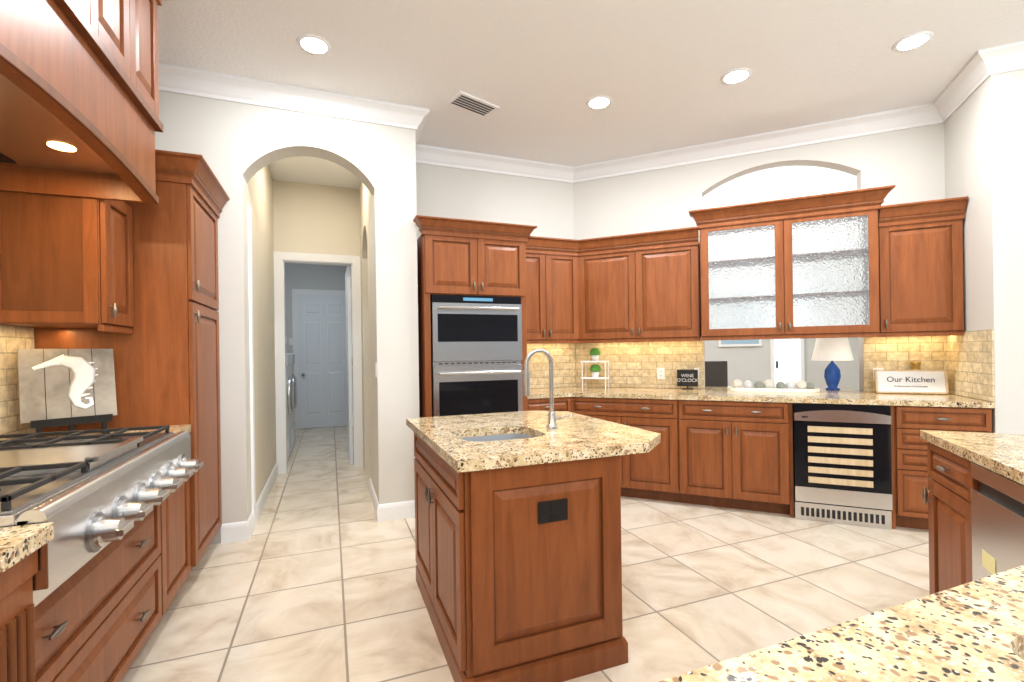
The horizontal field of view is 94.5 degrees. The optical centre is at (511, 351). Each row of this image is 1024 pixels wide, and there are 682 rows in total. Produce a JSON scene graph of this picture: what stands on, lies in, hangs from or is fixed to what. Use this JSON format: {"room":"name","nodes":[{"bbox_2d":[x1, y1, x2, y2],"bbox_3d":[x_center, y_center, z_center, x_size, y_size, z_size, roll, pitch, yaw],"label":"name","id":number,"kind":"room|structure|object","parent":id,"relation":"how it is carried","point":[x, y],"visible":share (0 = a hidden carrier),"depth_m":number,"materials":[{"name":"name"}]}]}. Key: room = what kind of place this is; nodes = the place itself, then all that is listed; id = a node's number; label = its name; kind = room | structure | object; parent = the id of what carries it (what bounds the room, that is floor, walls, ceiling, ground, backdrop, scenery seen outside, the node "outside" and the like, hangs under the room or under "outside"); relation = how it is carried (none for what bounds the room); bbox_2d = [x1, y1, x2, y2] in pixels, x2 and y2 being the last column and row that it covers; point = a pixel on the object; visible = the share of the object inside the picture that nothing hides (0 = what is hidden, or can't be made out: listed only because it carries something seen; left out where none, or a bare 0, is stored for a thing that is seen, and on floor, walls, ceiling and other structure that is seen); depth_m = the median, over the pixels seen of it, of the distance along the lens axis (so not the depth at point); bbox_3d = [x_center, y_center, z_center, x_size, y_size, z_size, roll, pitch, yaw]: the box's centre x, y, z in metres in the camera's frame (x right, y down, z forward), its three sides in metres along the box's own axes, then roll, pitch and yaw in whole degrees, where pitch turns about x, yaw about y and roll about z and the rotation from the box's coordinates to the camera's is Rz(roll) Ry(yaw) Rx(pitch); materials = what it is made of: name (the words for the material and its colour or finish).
{"room":"kitchen","nodes":[
{"label":"kitchen","id":0,"kind":"room"},
{"bbox_2d":[247,165,276,508],"bbox_3d":[-2.420,-0.286,4.466,0.150,3.320,1.830,-1,0,-21],"label":"wall","id":1,"kind":"structure","parent":0,"point":[260,192],"depth_m":4.43,"materials":[{"name":"beige paint"}]},
{"bbox_2d":[243,462,277,540],"bbox_3d":[-2.288,1.304,4.392,0.031,0.136,2.046,-1,0,-21],"label":"baseboard","id":2,"kind":"structure","parent":1,"relation":"attached to","point":[248,526],"depth_m":3.98,"materials":[{"name":"white wood"}]},
{"bbox_2d":[247,205,376,528],"bbox_3d":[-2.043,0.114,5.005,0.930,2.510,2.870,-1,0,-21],"label":"door frame","id":3,"kind":"structure","parent":1,"relation":"attached to","point":[281,259],"depth_m":5.42,"materials":[{"name":"white wood"}]},
{"bbox_2d":[155,91,418,543],"bbox_3d":[-1.804,-0.295,3.615,2.130,3.320,0.200,-1,0,-21],"label":"wall","id":4,"kind":"structure","parent":0,"point":[237,146],"depth_m":3.63,"materials":[{"name":"grey paint"}]},
{"bbox_2d":[380,500,414,521],"bbox_3d":[-0.896,1.285,3.839,0.315,0.136,0.016,-1,0,-21],"label":"baseboard","id":5,"kind":"structure","parent":4,"relation":"attached to","point":[404,509],"depth_m":3.82,"materials":[{"name":"white wood"}]},
{"bbox_2d":[285,263,346,353],"bbox_3d":[-3.783,-0.267,8.672,1.620,3.320,0.100,-1,0,-21],"label":"wall","id":6,"kind":"structure","parent":0,"point":[314,276],"depth_m":8.63,"materials":[{"name":"grey paint"}]},
{"bbox_2d":[286,337,292,344],"bbox_3d":[-4.033,-0.199,8.518,0.180,0.150,0.006,-1,0,-21],"label":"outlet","id":7,"kind":"object","parent":6,"relation":"attached to","point":[290,341],"visible":0.68,"depth_m":8.53,"materials":[{"name":"white plastic"}]},
{"bbox_2d":[292,289,352,428],"bbox_3d":[-3.443,0.123,8.693,1.060,2.530,0.100,-1,0,-21],"label":"door","id":8,"kind":"structure","parent":6,"relation":"attached to","point":[319,336],"depth_m":8.68,"materials":[{"name":"white wood"}]},
{"bbox_2d":[273,180,359,255],"bbox_3d":[-2.265,-0.288,5.570,1.230,3.320,0.120,-1,0,-21],"label":"wall","id":9,"kind":"structure","parent":0,"point":[315,218],"depth_m":5.51,"materials":[{"name":"beige paint"}]},
{"bbox_2d":[359,181,376,495],"bbox_3d":[-1.328,-0.301,4.885,0.330,3.320,1.830,-1,0,-21],"label":"wall","id":10,"kind":"structure","parent":0,"point":[365,326],"depth_m":4.98,"materials":[{"name":"beige paint"}]},
{"bbox_2d":[369,478,379,521],"bbox_3d":[-1.223,1.289,4.185,0.016,0.136,0.896,-1,0,-21],"label":"baseboard","id":11,"kind":"structure","parent":10,"relation":"attached to","point":[376,506],"depth_m":4.02,"materials":[{"name":"white wood"}]},
{"bbox_2d":[416,163,575,388],"bbox_3d":[-0.097,-0.319,4.972,2.030,3.320,0.150,-1,0,-21],"label":"wall","id":12,"kind":"structure","parent":0,"point":[545,206],"depth_m":4.87,"materials":[{"name":"grey paint"}]},
{"bbox_2d":[527,343,575,387],"bbox_3d":[0.281,0.136,5.027,0.885,0.495,0.011,-1,0,-21],"label":"backsplash","id":13,"kind":"structure","parent":12,"relation":"attached to","point":[563,355],"depth_m":5.09,"materials":[{"name":"tile"}]},
{"bbox_2d":[526,253,537,340],"bbox_3d":[0.130,-0.552,4.790,0.438,0.880,0.347,-1,0,-21],"label":"upper cabinet","id":14,"kind":"object","parent":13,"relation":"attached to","point":[531,258],"depth_m":4.63,"materials":[{"name":"brown wood"}]},
{"bbox_2d":[121,426,928,681],"bbox_3d":[1.386,1.351,4.809,13.000,0.060,14.000,-1,0,-21],"label":"floor","id":15,"kind":"structure","parent":0,"point":[313,579],"depth_m":2.67,"materials":[{"name":"tile"}]},
{"bbox_2d":[0,149,229,681],"bbox_3d":[-1.638,0.123,1.389,0.826,2.480,4.068,-1,0,-21],"label":"base cabinet","id":16,"kind":"object","parent":15,"relation":"on","point":[97,617],"visible":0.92,"depth_m":2.62,"materials":[{"name":"brown wood"}]},
{"bbox_2d":[17,349,116,437],"bbox_3d":[-2.207,0.202,2.371,0.176,0.436,0.357,-1,0,39],"label":"board","id":17,"kind":"object","parent":16,"relation":"on","point":[88,392],"visible":0.96,"depth_m":2.37,"materials":[{"name":"grey wood"}]},
{"bbox_2d":[0,425,203,606],"bbox_3d":[-1.639,0.485,1.591,0.818,0.315,1.244,-1,0,-21],"label":"range","id":18,"kind":"object","parent":16,"relation":"in","point":[90,496],"visible":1,"depth_m":1.47,"materials":[{"name":"silver metal"}]},
{"bbox_2d":[286,353,293,460],"bbox_3d":[-3.276,0.706,6.173,0.770,1.360,0.680,-1,0,-21],"label":"washer","id":19,"kind":"object","parent":15,"relation":"on","point":[290,392],"visible":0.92,"depth_m":6.14,"materials":[{"name":"white metal"}]},
{"bbox_2d":[290,354,296,447],"bbox_3d":[-3.527,0.709,6.826,0.770,1.360,0.680,-1,0,-21],"label":"dryer","id":20,"kind":"object","parent":15,"relation":"on","point":[293,423],"visible":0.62,"depth_m":6.83,"materials":[{"name":"white metal"}]},
{"bbox_2d":[406,349,660,681],"bbox_3d":[0.059,0.662,2.445,1.014,1.354,1.230,-1,0,-21],"label":"kitchen island","id":21,"kind":"object","parent":15,"relation":"on","point":[518,546],"visible":1,"depth_m":1.92,"materials":[{"name":"brown wood"}]},
{"bbox_2d":[523,399,564,410],"bbox_3d":[0.251,0.882,4.651,0.539,0.910,0.679,-1,0,-21],"label":"base cabinet","id":22,"kind":"object","parent":15,"relation":"on","point":[527,406],"depth_m":4.33,"materials":[{"name":"brown wood"}]},
{"bbox_2d":[566,411,676,501],"bbox_3d":[1.121,0.869,4.561,1.256,0.910,1.250,-1,0,-21],"label":"base cabinet","id":23,"kind":"object","parent":15,"relation":"on","point":[652,475],"depth_m":4.17,"materials":[{"name":"brown wood"}]},
{"bbox_2d":[677,431,784,513],"bbox_3d":[1.932,0.858,4.224,1.156,0.910,1.100,-1,0,-21],"label":"base cabinet","id":24,"kind":"object","parent":15,"relation":"on","point":[720,447],"depth_m":3.94,"materials":[{"name":"brown wood"}]},
{"bbox_2d":[523,387,994,438],"bbox_3d":[1.826,0.384,4.140,3.121,0.039,2.766,-1,0,-21],"label":"countertop","id":25,"kind":"structure","parent":24,"relation":"on","point":[687,413],"depth_m":3.98,"materials":[{"name":"beige stone"}]},
{"bbox_2d":[581,348,609,388],"bbox_3d":[0.862,0.167,4.902,0.260,0.420,0.160,-1,0,24],"label":"plants","id":26,"kind":"object","parent":25,"relation":"on","point":[595,369],"visible":1,"depth_m":4.87,"materials":[{"name":"white plastic"}]},
{"bbox_2d":[677,370,697,389],"bbox_3d":[1.717,0.270,4.631,0.190,0.190,0.060,-1,0,24],"label":"sign box","id":27,"kind":"object","parent":25,"relation":"on","point":[694,373],"visible":1,"depth_m":4.61,"materials":[{"name":"black"}]},
{"bbox_2d":[677,374,697,381],"bbox_3d":[1.709,0.254,4.611,0.196,0.076,0.002,-1,0,24],"label":"sign","id":28,"kind":"object","parent":27,"relation":"attached to","point":[685,379],"visible":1,"depth_m":4.61,"materials":[{"name":"white plastic"}]},
{"bbox_2d":[705,361,727,387],"bbox_3d":[2.575,0.714,6.008,0.460,1.180,0.470,-1,0,4],"label":"chair","id":29,"kind":"object","parent":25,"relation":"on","point":[716,373],"visible":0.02,"depth_m":6.19,"materials":[{"name":"grey"}]},
{"bbox_2d":[727,379,819,392],"bbox_3d":[2.359,0.304,4.302,0.740,0.104,0.200,-1,0,24],"label":"tray","id":30,"kind":"object","parent":25,"relation":"on","point":[801,386],"visible":1,"depth_m":4.24,"materials":[{"name":"white ceramic"}]},
{"bbox_2d":[811,338,853,389],"bbox_3d":[2.957,0.098,4.374,0.330,0.500,0.330,-1,0,-21],"label":"lamp","id":31,"kind":"object","parent":25,"relation":"on","point":[832,350],"visible":0.9,"depth_m":4.30,"materials":[{"name":"blue ceramic"}]},
{"bbox_2d":[874,370,948,393],"bbox_3d":[3.267,0.244,3.884,0.470,0.195,0.054,-1,0,24],"label":"framed piece","id":32,"kind":"object","parent":25,"relation":"on","point":[939,385],"visible":1,"depth_m":3.88,"materials":[{"name":"white plastic"}]},
{"bbox_2d":[887,377,934,381],"bbox_3d":[3.265,0.226,3.881,0.311,0.043,0.002,-1,-9,24],"label":"kitchen sign","id":33,"kind":"object","parent":32,"relation":"attached to","point":[909,380],"visible":1,"depth_m":3.88,"materials":[{"name":"black"}]},
{"bbox_2d":[910,361,920,369],"bbox_3d":[3.357,0.211,3.939,0.109,0.262,0.109,-1,0,-21],"label":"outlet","id":34,"kind":"object","parent":25,"relation":"on","point":[915,365],"visible":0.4,"depth_m":3.92,"materials":[{"name":"brown metal"}]},
{"bbox_2d":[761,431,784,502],"bbox_3d":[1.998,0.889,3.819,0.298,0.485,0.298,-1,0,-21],"label":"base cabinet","id":35,"kind":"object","parent":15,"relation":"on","point":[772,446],"depth_m":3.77,"materials":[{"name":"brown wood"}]},
{"bbox_2d":[785,427,793,517],"bbox_3d":[2.322,0.853,4.054,0.587,0.910,0.522,-1,0,-21],"label":"base cabinet","id":36,"kind":"object","parent":15,"relation":"on","point":[789,479],"depth_m":3.74,"materials":[{"name":"brown wood"}]},
{"bbox_2d":[792,403,892,529],"bbox_3d":[2.631,0.852,3.900,0.610,0.903,0.739,-1,0,24],"label":"wine cooler","id":37,"kind":"object","parent":36,"relation":"in","point":[842,470],"visible":1,"depth_m":3.57,"materials":[{"name":"black"}]},
{"bbox_2d":[659,511,1023,681],"bbox_3d":[1.029,0.851,0.600,3.759,0.949,0.810,-1,0,-21],"label":"kitchen counter","id":38,"kind":"object","parent":15,"relation":"on","point":[957,624],"depth_m":0.63,"materials":[{"name":"beige stone"}]},
{"bbox_2d":[891,419,896,528],"bbox_3d":[2.941,0.844,3.803,0.522,0.910,0.522,-1,0,-21],"label":"base cabinet","id":39,"kind":"object","parent":15,"relation":"on","point":[893,421],"depth_m":3.47,"materials":[{"name":"brown wood"}]},
{"bbox_2d":[897,407,994,529],"bbox_3d":[3.199,0.840,3.688,0.887,0.910,0.887,-1,0,-21],"label":"base cabinet","id":40,"kind":"object","parent":15,"relation":"on","point":[912,454],"depth_m":3.41,"materials":[{"name":"brown wood"}]},
{"bbox_2d":[920,430,1023,521],"bbox_3d":[1.858,0.839,1.705,1.419,0.949,0.900,-1,0,-21],"label":"base cabinet","id":41,"kind":"object","parent":15,"relation":"on","point":[951,454],"depth_m":1.92,"materials":[{"name":"brown wood"}]},
{"bbox_2d":[971,463,1023,580],"bbox_3d":[1.875,0.862,1.372,0.611,0.903,0.598,-1,0,24],"label":"dishwasher","id":42,"kind":"object","parent":41,"relation":"in","point":[997,504],"visible":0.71,"depth_m":1.61,"materials":[{"name":"silver metal"}]},
{"bbox_2d":[157,0,1023,208],"bbox_3d":[1.339,-2.029,4.809,13.000,0.060,14.000,-1,0,-21],"label":"ceiling","id":43,"kind":"structure","parent":0,"point":[539,73],"depth_m":3.24,"materials":[{"name":"white paint"}]},
{"bbox_2d":[296,34,331,55],"bbox_3d":[-1.265,-1.959,3.028,0.207,0.006,0.207,-1,0,42],"label":"recessed light","id":44,"kind":"object","parent":43,"relation":"in","point":[313,44],"depth_m":3.02,"materials":[{"name":"white"}]},
{"bbox_2d":[446,91,498,117],"bbox_3d":[-0.311,-1.969,3.780,0.380,0.014,0.200,-1,0,-40],"label":"ceiling vent","id":45,"kind":"object","parent":43,"relation":"in","point":[471,103],"visible":0.98,"depth_m":3.76,"materials":[{"name":"white metal"}]},
{"bbox_2d":[586,95,612,109],"bbox_3d":[0.696,-1.987,3.780,0.207,0.006,0.207,-1,0,42],"label":"recessed light","id":46,"kind":"object","parent":43,"relation":"in","point":[597,102],"depth_m":3.77,"materials":[{"name":"white"}]},
{"bbox_2d":[720,68,751,84],"bbox_3d":[1.629,-2.000,3.442,0.207,0.006,0.207,-1,0,-30],"label":"recessed light","id":47,"kind":"object","parent":43,"relation":"in","point":[735,76],"depth_m":3.44,"materials":[{"name":"white"}]},
{"bbox_2d":[892,31,933,51],"bbox_3d":[2.604,-2.014,3.078,0.207,0.006,0.207,-1,0,-30],"label":"recessed light","id":48,"kind":"object","parent":43,"relation":"in","point":[918,39],"depth_m":3.07,"materials":[{"name":"white"}]},
{"bbox_2d":[573,123,945,391],"bbox_3d":[2.166,-0.350,4.612,3.169,3.320,0.162,-1,0,24],"label":"wall","id":49,"kind":"structure","parent":0,"point":[909,163],"depth_m":4.66,"materials":[{"name":"grey paint"}]},
{"bbox_2d":[538,253,573,340],"bbox_3d":[0.449,-0.556,4.890,0.485,0.880,0.390,-1,0,-21],"label":"upper cabinet","id":50,"kind":"object","parent":49,"relation":"attached to","point":[555,274],"depth_m":4.72,"materials":[{"name":"brown wood"}]},
{"bbox_2d":[526,221,697,256],"bbox_3d":[0.860,-1.052,4.431,1.548,0.160,0.870,-1,0,-21],"label":"crown molding","id":51,"kind":"structure","parent":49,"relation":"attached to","point":[560,247],"depth_m":4.60,"materials":[{"name":"brown wood"}]},
{"bbox_2d":[657,368,664,378],"bbox_3d":[1.513,0.219,4.814,0.075,0.115,0.009,-1,0,24],"label":"outlet","id":52,"kind":"object","parent":49,"relation":"attached to","point":[660,373],"depth_m":4.81,"materials":[{"name":"white plastic"}]},
{"bbox_2d":[662,245,693,328],"bbox_3d":[1.459,-0.607,4.477,0.413,0.795,0.412,-1,0,-21],"label":"upper cabinet","id":53,"kind":"object","parent":49,"relation":"attached to","point":[677,260],"depth_m":4.43,"materials":[{"name":"brown wood"}]},
{"bbox_2d":[694,217,729,336],"bbox_3d":[1.798,-0.655,4.449,0.313,1.039,0.341,-1,0,-21],"label":"upper cabinet","id":54,"kind":"object","parent":49,"relation":"attached to","point":[700,330],"depth_m":4.28,"materials":[{"name":"brown wood"}]},
{"bbox_2d":[702,209,769,328],"bbox_3d":[2.009,-0.674,4.154,0.472,0.936,0.472,-1,0,-21],"label":"upper cabinet","id":55,"kind":"object","parent":49,"relation":"attached to","point":[737,244],"depth_m":4.16,"materials":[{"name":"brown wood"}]},
{"bbox_2d":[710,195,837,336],"bbox_3d":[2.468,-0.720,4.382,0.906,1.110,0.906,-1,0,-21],"label":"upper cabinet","id":56,"kind":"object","parent":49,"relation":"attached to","point":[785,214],"depth_m":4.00,"materials":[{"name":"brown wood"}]},
{"bbox_2d":[802,197,877,328],"bbox_3d":[2.607,-0.683,3.889,0.472,0.936,0.472,-1,0,-21],"label":"upper cabinet","id":57,"kind":"object","parent":49,"relation":"attached to","point":[855,263],"depth_m":3.86,"materials":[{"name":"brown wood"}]},
{"bbox_2d":[834,197,881,336],"bbox_3d":[2.967,-0.671,3.928,0.342,1.039,0.313,-1,0,-21],"label":"upper cabinet","id":58,"kind":"object","parent":49,"relation":"attached to","point":[875,198],"depth_m":3.73,"materials":[{"name":"brown wood"}]},
{"bbox_2d":[873,368,883,380],"bbox_3d":[3.156,0.196,4.081,0.075,0.115,0.009,-1,0,24],"label":"outlet","id":59,"kind":"object","parent":49,"relation":"attached to","point":[873,368],"depth_m":4.09,"materials":[{"name":"white plastic"}]},
{"bbox_2d":[838,196,967,336],"bbox_3d":[3.218,-0.660,3.810,0.725,1.010,0.673,-1,0,-21],"label":"upper cabinet","id":60,"kind":"object","parent":49,"relation":"attached to","point":[918,246],"depth_m":3.70,"materials":[{"name":"brown wood"}]},
{"bbox_2d":[704,337,858,389],"bbox_3d":[2.999,-0.362,7.710,9.298,3.320,6.435,-1,0,-21],"label":"wall","id":61,"kind":"structure","parent":0,"point":[749,363],"depth_m":8.16,"materials":[{"name":"grey paint"}]},
{"bbox_2d":[417,227,488,306],"bbox_3d":[-0.604,-0.741,4.284,0.506,0.539,0.767,-1,0,-21],"label":"upper cabinet","id":62,"kind":"object","parent":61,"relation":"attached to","point":[450,260],"depth_m":3.93,"materials":[{"name":"brown wood"}]},
{"bbox_2d":[430,295,522,416],"bbox_3d":[-0.385,0.185,4.274,0.780,1.310,0.741,-1,0,-21],"label":"double wall oven","id":63,"kind":"object","parent":62,"relation":"in","point":[476,354],"visible":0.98,"depth_m":3.97,"materials":[{"name":"silver metal"}]},
{"bbox_2d":[485,231,528,298],"bbox_3d":[-0.251,-0.746,4.420,0.506,0.539,0.767,-1,0,-21],"label":"upper cabinet","id":64,"kind":"object","parent":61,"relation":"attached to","point":[505,251],"depth_m":4.09,"materials":[{"name":"brown wood"}]},
{"bbox_2d":[158,41,1023,182],"bbox_3d":[1.818,-1.936,1.565,7.466,0.140,7.600,-1,0,-21],"label":"crown molding","id":65,"kind":"structure","parent":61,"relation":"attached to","point":[980,67],"depth_m":3.91,"materials":[{"name":"white"}]},
{"bbox_2d":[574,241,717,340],"bbox_3d":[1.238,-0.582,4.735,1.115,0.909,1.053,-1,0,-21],"label":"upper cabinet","id":66,"kind":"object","parent":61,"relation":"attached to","point":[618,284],"depth_m":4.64,"materials":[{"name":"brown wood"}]},
{"bbox_2d":[718,339,761,346],"bbox_3d":[3.986,-0.476,8.301,0.680,0.760,0.039,-1,0,24],"label":"framed picture","id":67,"kind":"object","parent":61,"relation":"attached to","point":[732,343],"visible":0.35,"depth_m":8.29,"materials":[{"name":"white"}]},
{"bbox_2d":[770,339,804,386],"bbox_3d":[4.646,0.100,7.994,0.500,2.350,0.069,-1,0,24],"label":"door","id":68,"kind":"structure","parent":61,"relation":"attached to","point":[787,359],"depth_m":7.98,"materials":[{"name":"white wood"}]},
{"bbox_2d":[944,70,1023,433],"bbox_3d":[3.528,-0.369,3.607,0.162,3.320,0.890,-1,0,24],"label":"wall","id":69,"kind":"structure","parent":0,"point":[982,142],"depth_m":3.24,"materials":[{"name":"grey paint"}]},
{"bbox_2d":[1020,69,1023,301],"bbox_3d":[4.539,-0.383,2.752,2.380,3.320,0.150,-1,0,24],"label":"wall","id":70,"kind":"structure","parent":0,"point":[1022,108],"depth_m":3.17,"materials":[{"name":"grey paint"}]},
{"bbox_3d":[-1.629,-0.297,-0.024,0.150,3.320,7.120,-1,0,-21],"label":"wall","id":71,"kind":"structure","parent":0,"visible":0},
{"bbox_2d":[0,325,35,439],"bbox_3d":[-2.103,-0.212,1.441,0.011,1.257,2.195,-1,0,-21],"label":"backsplash","id":72,"kind":"structure","parent":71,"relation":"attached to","point":[13,339],"depth_m":2.28,"materials":[{"name":"tile"}]},
{"bbox_2d":[0,0,162,333],"bbox_3d":[-1.763,-1.028,1.579,0.758,1.850,2.191,-1,0,-21],"label":"upper cabinet","id":73,"kind":"object","parent":71,"relation":"attached to","point":[81,124],"visible":1,"depth_m":2.15,"materials":[{"name":"brown wood"}]}
]}

